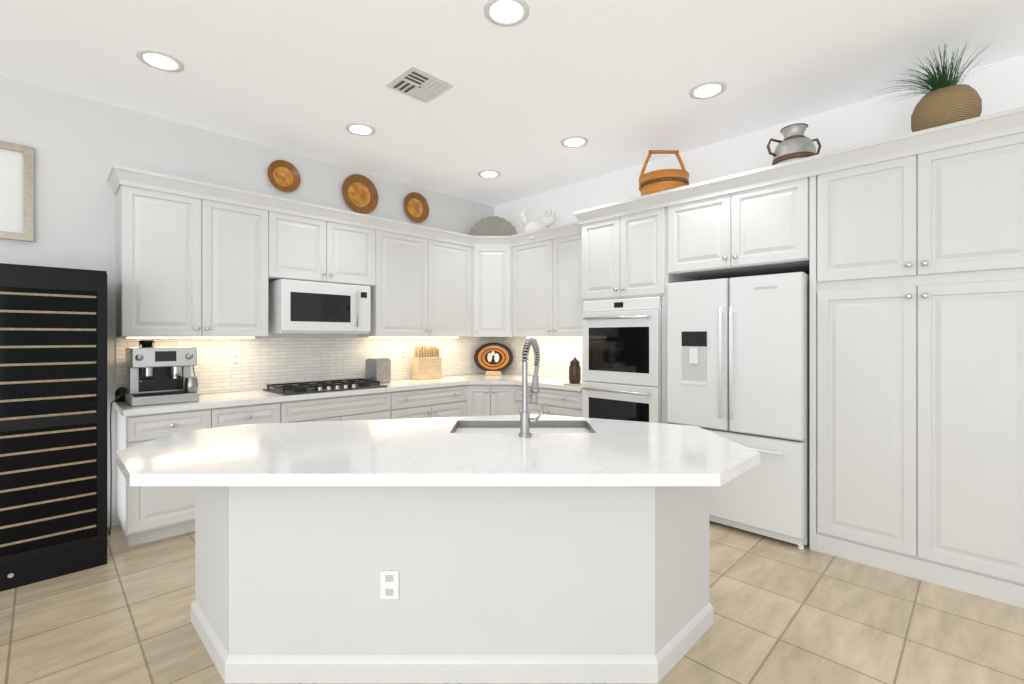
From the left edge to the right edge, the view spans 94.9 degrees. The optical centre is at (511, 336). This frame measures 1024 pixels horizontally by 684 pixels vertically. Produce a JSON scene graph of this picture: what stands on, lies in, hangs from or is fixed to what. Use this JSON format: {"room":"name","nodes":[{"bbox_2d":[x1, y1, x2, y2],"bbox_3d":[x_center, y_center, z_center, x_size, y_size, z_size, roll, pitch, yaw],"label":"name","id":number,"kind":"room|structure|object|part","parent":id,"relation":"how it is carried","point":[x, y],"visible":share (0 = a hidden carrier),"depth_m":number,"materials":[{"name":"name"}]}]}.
{"room":"kitchen","nodes":[
{"label":"kitchen","id":0,"kind":"room"},
{"bbox_2d":[0,75,493,526],"bbox_3d":[-3.055,-0.155,3.309,8.100,3.050,0.100,0,0,-45],"label":"wall","id":1,"kind":"structure","parent":0,"point":[81,145],"depth_m":3.39,"materials":[{"name":"paint"}]},
{"bbox_2d":[0,141,32,241],"bbox_3d":[-3.379,-0.940,2.891,0.610,0.620,0.028,0,0,-45],"label":"picture frame","id":2,"kind":"object","parent":1,"relation":"attached to","point":[16,191],"visible":0.97,"depth_m":3.05,"materials":[{"name":"wood"}]},
{"bbox_2d":[115,178,270,337],"bbox_3d":[-2.432,-0.535,3.627,0.930,1.069,0.328,0,0,-45],"label":"upper cabinet","id":3,"kind":"object","parent":1,"relation":"attached to","point":[190,263],"depth_m":3.46,"materials":[{"name":"paint"}]},
{"bbox_2d":[267,160,299,191],"bbox_3d":[-2.048,-1.440,4.218,0.280,0.280,0.032,0,0,-45],"label":"wall plate","id":4,"kind":"object","parent":1,"relation":"attached to","point":[283,175],"depth_m":4.22,"materials":[{"name":"orange ceramic"}]},
{"bbox_2d":[116,337,495,393],"bbox_3d":[-1.549,0.230,4.737,3.750,0.456,0.010,0,0,-45],"label":"tile backsplash","id":5,"kind":"structure","parent":1,"relation":"attached to","point":[264,361],"depth_m":4.31,"materials":[{"name":"white tile"}]},
{"bbox_2d":[231,353,239,366],"bbox_3d":[-2.323,0.195,3.950,0.072,0.116,0.007,0,0,-45],"label":"outlet","id":6,"kind":"object","parent":5,"relation":"attached to","point":[235,359],"depth_m":3.95,"materials":[{"name":"plastic"}]},
{"bbox_2d":[400,349,405,359],"bbox_3d":[-1.178,0.195,5.095,0.072,0.116,0.007,0,0,-45],"label":"outlet","id":7,"kind":"object","parent":5,"relation":"attached to","point":[402,352],"depth_m":5.09,"materials":[{"name":"plastic"}]},
{"bbox_2d":[440,349,444,358],"bbox_3d":[-0.810,0.195,5.463,0.072,0.116,0.007,0,0,-45],"label":"outlet","id":8,"kind":"object","parent":5,"relation":"attached to","point":[442,351],"depth_m":5.46,"materials":[{"name":"plastic"}]},
{"bbox_2d":[271,278,374,333],"bbox_3d":[-1.743,-0.251,4.250,0.790,0.442,0.420,0,0,-45],"label":"microwave","id":9,"kind":"object","parent":1,"relation":"attached to","point":[298,305],"depth_m":4.06,"materials":[{"name":"paint"}]},
{"bbox_2d":[271,206,378,285],"bbox_3d":[-1.764,-0.779,4.295,0.960,0.580,0.328,0,0,-45],"label":"upper cabinet","id":10,"kind":"object","parent":1,"relation":"attached to","point":[304,243],"depth_m":4.15,"materials":[{"name":"paint"}]},
{"bbox_2d":[342,174,377,213],"bbox_3d":[-1.532,-1.435,4.734,0.390,0.390,0.032,0,0,-45],"label":"wall plate","id":11,"kind":"object","parent":1,"relation":"attached to","point":[359,193],"depth_m":4.74,"materials":[{"name":"orange ceramic"}]},
{"bbox_2d":[360,226,470,337],"bbox_3d":[-0.996,-0.535,5.062,1.210,1.069,0.328,0,0,-45],"label":"upper cabinet","id":12,"kind":"object","parent":1,"relation":"attached to","point":[423,290],"depth_m":4.90,"materials":[{"name":"paint"}]},
{"bbox_2d":[404,192,428,222],"bbox_3d":[-1.063,-1.430,5.203,0.330,0.330,0.032,0,0,-45],"label":"wall plate","id":13,"kind":"object","parent":1,"relation":"attached to","point":[416,207],"depth_m":5.21,"materials":[{"name":"orange ceramic"}]},
{"bbox_2d":[471,238,510,336],"bbox_3d":[-0.226,-0.535,5.606,0.648,1.069,0.648,0,0,-45],"label":"upper cabinet","id":14,"kind":"object","parent":1,"relation":"attached to","point":[490,257],"depth_m":5.36,"materials":[{"name":"paint"}]},
{"bbox_2d":[471,235,514,241],"bbox_3d":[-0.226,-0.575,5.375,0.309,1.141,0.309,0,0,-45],"label":"crown molding","id":15,"kind":"structure","parent":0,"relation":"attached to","point":[473,238],"depth_m":5.33,"materials":[{"name":"paint"}]},
{"bbox_2d":[468,216,517,235],"bbox_3d":[-0.226,-1.259,5.647,0.620,0.377,0.080,0,0,0],"label":"fan","id":16,"kind":"object","parent":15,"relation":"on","point":[492,226],"visible":0.67,"depth_m":5.62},
{"bbox_3d":[0.102,-1.087,3.051,3.796,0.115,4.726,0,0,-45],"label":"crown moulding trim","id":17,"kind":"part","parent":15,"relation":"part of","materials":[{"name":"paint"}]},
{"bbox_2d":[0,521,1023,683],"bbox_3d":[0.127,1.420,0.127,8.100,0.100,9.100,0,0,-45],"label":"floor","id":18,"kind":"structure","parent":0,"point":[784,612],"depth_m":2.22,"materials":[{"name":"tile"}]},
{"bbox_2d":[0,263,106,591],"bbox_3d":[-2.896,0.485,2.867,0.598,1.770,0.710,0,0,-45],"label":"wine cooler","id":19,"kind":"object","parent":18,"relation":"on","point":[53,422],"visible":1,"depth_m":2.66,"materials":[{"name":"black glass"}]},
{"bbox_2d":[116,410,194,546],"bbox_3d":[-2.333,0.937,3.528,0.930,0.868,0.608,0,0,-45],"label":"base cabinet","id":20,"kind":"object","parent":18,"relation":"on","point":[145,514],"depth_m":3.12,"materials":[{"name":"paint"}]},
{"bbox_2d":[113,374,578,441],"bbox_3d":[-0.907,0.480,4.073,3.758,0.040,1.834,0,0,-45],"label":"countertop","id":21,"kind":"structure","parent":20,"relation":"on","point":[400,397],"depth_m":3.96,"materials":[{"name":"white stone"}]},
{"bbox_2d":[107,387,125,534],"bbox_3d":[-2.750,0.864,3.294,0.117,1.009,0.256,0,0,-45],"label":"power cord","id":22,"kind":"object","parent":21,"relation":"on","point":[119,393],"visible":0.9,"depth_m":3.20,"materials":[{"name":"black plastic"}]},
{"bbox_2d":[124,340,198,406],"bbox_3d":[-2.477,0.241,3.335,0.383,0.435,0.441,0,0,-45],"label":"espresso machine","id":23,"kind":"object","parent":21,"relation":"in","point":[157,375],"visible":1,"depth_m":3.28,"materials":[{"name":"metal"}]},
{"bbox_2d":[263,378,386,393],"bbox_3d":[-1.644,0.434,4.183,0.910,0.050,0.510,0,0,-45],"label":"cooktop","id":24,"kind":"object","parent":21,"relation":"in","point":[357,383],"depth_m":4.07,"materials":[{"name":"black metal"}]},
{"bbox_2d":[365,358,390,383],"bbox_3d":[-1.343,0.337,4.716,0.170,0.245,0.190,0,0,33],"label":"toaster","id":25,"kind":"object","parent":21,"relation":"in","point":[378,369],"visible":0.88,"depth_m":4.65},
{"bbox_2d":[412,345,441,379],"bbox_3d":[-0.933,0.277,5.162,0.310,0.365,0.120,0,0,-45],"label":"knife block","id":26,"kind":"object","parent":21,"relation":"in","point":[426,362],"visible":1,"depth_m":5.09,"materials":[{"name":"brown wood"}]},
{"bbox_2d":[474,343,512,374],"bbox_3d":[-0.226,0.264,5.730,0.347,0.389,0.347,0,0,-45],"label":"oval platter","id":27,"kind":"object","parent":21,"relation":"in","point":[493,358],"visible":1,"depth_m":5.73,"materials":[{"name":"orange ceramic"}]},
{"bbox_2d":[563,357,581,385],"bbox_3d":[0.605,0.327,4.522,0.160,0.265,0.160,0,0,-45],"label":"jar","id":28,"kind":"object","parent":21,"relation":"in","point":[574,373],"visible":0.96,"depth_m":4.48,"materials":[{"name":"brown wood"}]},
{"bbox_2d":[395,406,466,418],"bbox_3d":[-1.007,0.937,4.854,0.900,0.868,0.608,0,0,-45],"label":"base cabinet","id":29,"kind":"object","parent":18,"relation":"on","point":[438,413],"depth_m":4.73,"materials":[{"name":"paint"}]},
{"bbox_2d":[191,485,720,682],"bbox_3d":[-0.268,0.936,2.302,1.861,0.867,1.822,0,0,-45],"label":"kitchen island","id":30,"kind":"object","parent":18,"relation":"on","point":[632,612],"depth_m":1.88,"materials":[{"name":"paint"}]},
{"bbox_2d":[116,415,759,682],"bbox_3d":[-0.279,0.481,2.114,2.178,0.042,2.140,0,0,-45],"label":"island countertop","id":31,"kind":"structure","parent":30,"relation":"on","point":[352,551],"depth_m":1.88,"materials":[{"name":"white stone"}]},
{"bbox_2d":[516,337,543,436],"bbox_3d":[0.106,0.230,2.252,0.219,0.457,0.161,0,0,-45],"label":"faucet","id":32,"kind":"object","parent":31,"relation":"on","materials":[{"name":"metal"}]},
{"bbox_2d":[467,406,478,415],"bbox_3d":[-0.354,0.943,4.963,0.190,0.855,0.190,0,0,-45],"label":"base cabinet","id":33,"kind":"object","parent":18,"relation":"on","point":[471,410],"depth_m":4.95,"materials":[{"name":"paint"}]},
{"bbox_2d":[479,402,502,415],"bbox_3d":[-0.226,0.937,5.387,0.958,0.868,0.958,0,0,-45],"label":"base cabinet","id":34,"kind":"object","parent":18,"relation":"on","point":[496,408],"depth_m":4.95,"materials":[{"name":"paint"}]},
{"bbox_2d":[503,402,514,414],"bbox_3d":[-0.099,0.943,4.963,0.190,0.855,0.190,0,0,-45],"label":"base cabinet","id":35,"kind":"object","parent":18,"relation":"on","point":[508,407],"depth_m":4.95,"materials":[{"name":"paint"}]},
{"bbox_2d":[515,394,578,416],"bbox_3d":[0.550,0.937,4.858,0.608,0.868,0.888,0,0,-45],"label":"base cabinet","id":36,"kind":"object","parent":18,"relation":"on","point":[558,404],"depth_m":4.56,"materials":[{"name":"paint"}]},
{"bbox_2d":[579,294,670,423],"bbox_3d":[1.132,0.312,4.229,0.674,1.276,0.750,0,0,-45],"label":"wall oven","id":37,"kind":"object","parent":18,"relation":"on","point":[624,340],"depth_m":3.94,"materials":[{"name":"paint"}]},
{"bbox_2d":[667,272,809,548],"bbox_3d":[1.741,0.477,3.526,0.741,1.785,0.925,0,0,-45],"label":"refrigerator","id":38,"kind":"object","parent":18,"relation":"on","point":[738,360],"visible":0.9,"depth_m":3.19,"materials":[{"name":"metal"}]},
{"bbox_2d":[807,122,1023,607],"bbox_3d":[2.499,0.151,2.891,0.633,2.440,1.015,0,0,-45],"label":"tall cabinet","id":39,"kind":"object","parent":18,"relation":"on","point":[905,252],"depth_m":2.64,"materials":[{"name":"paint"}]},
{"bbox_2d":[857,36,1007,131],"bbox_3d":[2.399,-1.367,2.730,0.590,0.591,0.661,0,0,-45],"label":"grass plant","id":40,"kind":"object","parent":39,"relation":"on","point":[945,99],"visible":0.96,"depth_m":2.61,"materials":[{"name":"green plant"}]},
{"bbox_2d":[0,0,1023,206],"bbox_3d":[0.127,-1.730,0.127,8.100,0.100,9.100,0,0,-45],"label":"ceiling","id":41,"kind":"structure","parent":0,"point":[613,82],"depth_m":2.93,"materials":[{"name":"paint"}]},
{"bbox_2d":[136,49,183,71],"bbox_3d":[-2.136,-1.675,2.857,0.233,0.010,0.233,0,0,36],"label":"recessed light","id":42,"kind":"object","parent":41,"relation":"in","point":[159,60],"depth_m":2.85,"materials":[{"name":"white plastic"}]},
{"bbox_2d":[345,122,375,135],"bbox_3d":[-1.223,-1.675,3.797,0.233,0.010,0.233,0,0,36],"label":"recessed light","id":43,"kind":"object","parent":41,"relation":"in","point":[362,129],"depth_m":3.79,"materials":[{"name":"white plastic"}]},
{"bbox_2d":[385,65,454,102],"bbox_3d":[-0.615,-1.673,3.132,0.330,0.015,0.330,0,0,-45],"label":"ceiling vent","id":44,"kind":"object","parent":41,"relation":"in","point":[415,82],"visible":1,"depth_m":3.11,"materials":[{"name":"white metal"}]},
{"bbox_2d":[478,170,500,177],"bbox_3d":[-0.233,-1.675,4.844,0.233,0.010,0.233,0,0,36],"label":"recessed light","id":45,"kind":"object","parent":41,"relation":"in","point":[485,173],"depth_m":4.83,"materials":[{"name":"white plastic"}]},
{"bbox_2d":[484,0,528,25],"bbox_3d":[-0.028,-1.675,2.418,0.233,0.010,0.233,0,0,36],"label":"recessed light","id":46,"kind":"object","parent":41,"relation":"in","point":[506,12],"depth_m":2.42,"materials":[{"name":"white plastic"}]},
{"bbox_2d":[561,136,587,147],"bbox_3d":[0.537,-1.675,4.045,0.233,0.010,0.233,0,0,36],"label":"recessed light","id":47,"kind":"object","parent":41,"relation":"in","point":[572,141],"depth_m":4.03,"materials":[{"name":"white plastic"}]},
{"bbox_2d":[689,80,726,98],"bbox_3d":[1.329,-1.675,3.196,0.233,0.010,0.233,0,0,36],"label":"recessed light","id":48,"kind":"object","parent":41,"relation":"in","point":[708,89],"depth_m":3.19,"materials":[{"name":"white plastic"}]},
{"bbox_2d":[494,55,1023,377],"bbox_3d":[2.991,-0.155,2.920,0.100,3.050,9.000,0,0,-45],"label":"wall","id":49,"kind":"structure","parent":0,"point":[998,86],"depth_m":3.78,"materials":[{"name":"paint"}]},
{"bbox_2d":[496,337,581,378],"bbox_3d":[0.431,0.230,5.402,0.009,0.456,1.830,0,0,-45],"label":"tile backsplash","id":50,"kind":"structure","parent":49,"relation":"attached to","point":[571,348],"depth_m":5.42,"materials":[{"name":"white tile"}]},
{"bbox_2d":[511,230,578,337],"bbox_3d":[0.540,-0.535,5.066,0.328,1.069,1.200,0,0,-45],"label":"upper cabinet","id":51,"kind":"object","parent":49,"relation":"attached to","point":[545,268],"depth_m":5.02,"materials":[{"name":"paint"}]},
{"bbox_2d":[517,209,556,238],"bbox_3d":[0.277,-1.237,5.152,0.296,0.333,0.324,0,0,-45],"label":"rooster","id":52,"kind":"object","parent":51,"relation":"on","point":[548,220],"visible":0.77,"depth_m":5.13},
{"bbox_2d":[579,198,686,297],"bbox_3d":[1.139,-0.699,4.237,0.653,0.740,0.810,0,0,-45],"label":"upper cabinet","id":53,"kind":"object","parent":49,"relation":"attached to","point":[623,252],"depth_m":3.98,"materials":[{"name":"paint"}]},
{"bbox_2d":[667,166,810,281],"bbox_3d":[1.794,-0.784,3.597,0.633,0.570,0.970,0,0,-45],"label":"upper cabinet","id":54,"kind":"object","parent":49,"relation":"attached to","point":[762,226],"depth_m":3.34,"materials":[{"name":"paint"}]},
{"bbox_2d":[638,150,688,195],"bbox_3d":[1.280,-1.324,3.967,0.410,0.506,0.410,0,0,-45],"label":"wooden bucket","id":55,"kind":"object","parent":54,"relation":"on","point":[655,181],"visible":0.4,"depth_m":3.82,"materials":[{"name":"brown wood"}]},
{"bbox_2d":[767,123,820,164],"bbox_3d":[1.952,-1.256,3.253,0.272,0.370,0.272,0,0,-45],"label":"milk can","id":56,"kind":"object","parent":54,"relation":"on","point":[795,144],"visible":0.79,"depth_m":3.18,"materials":[{"name":"metal"}]}
]}

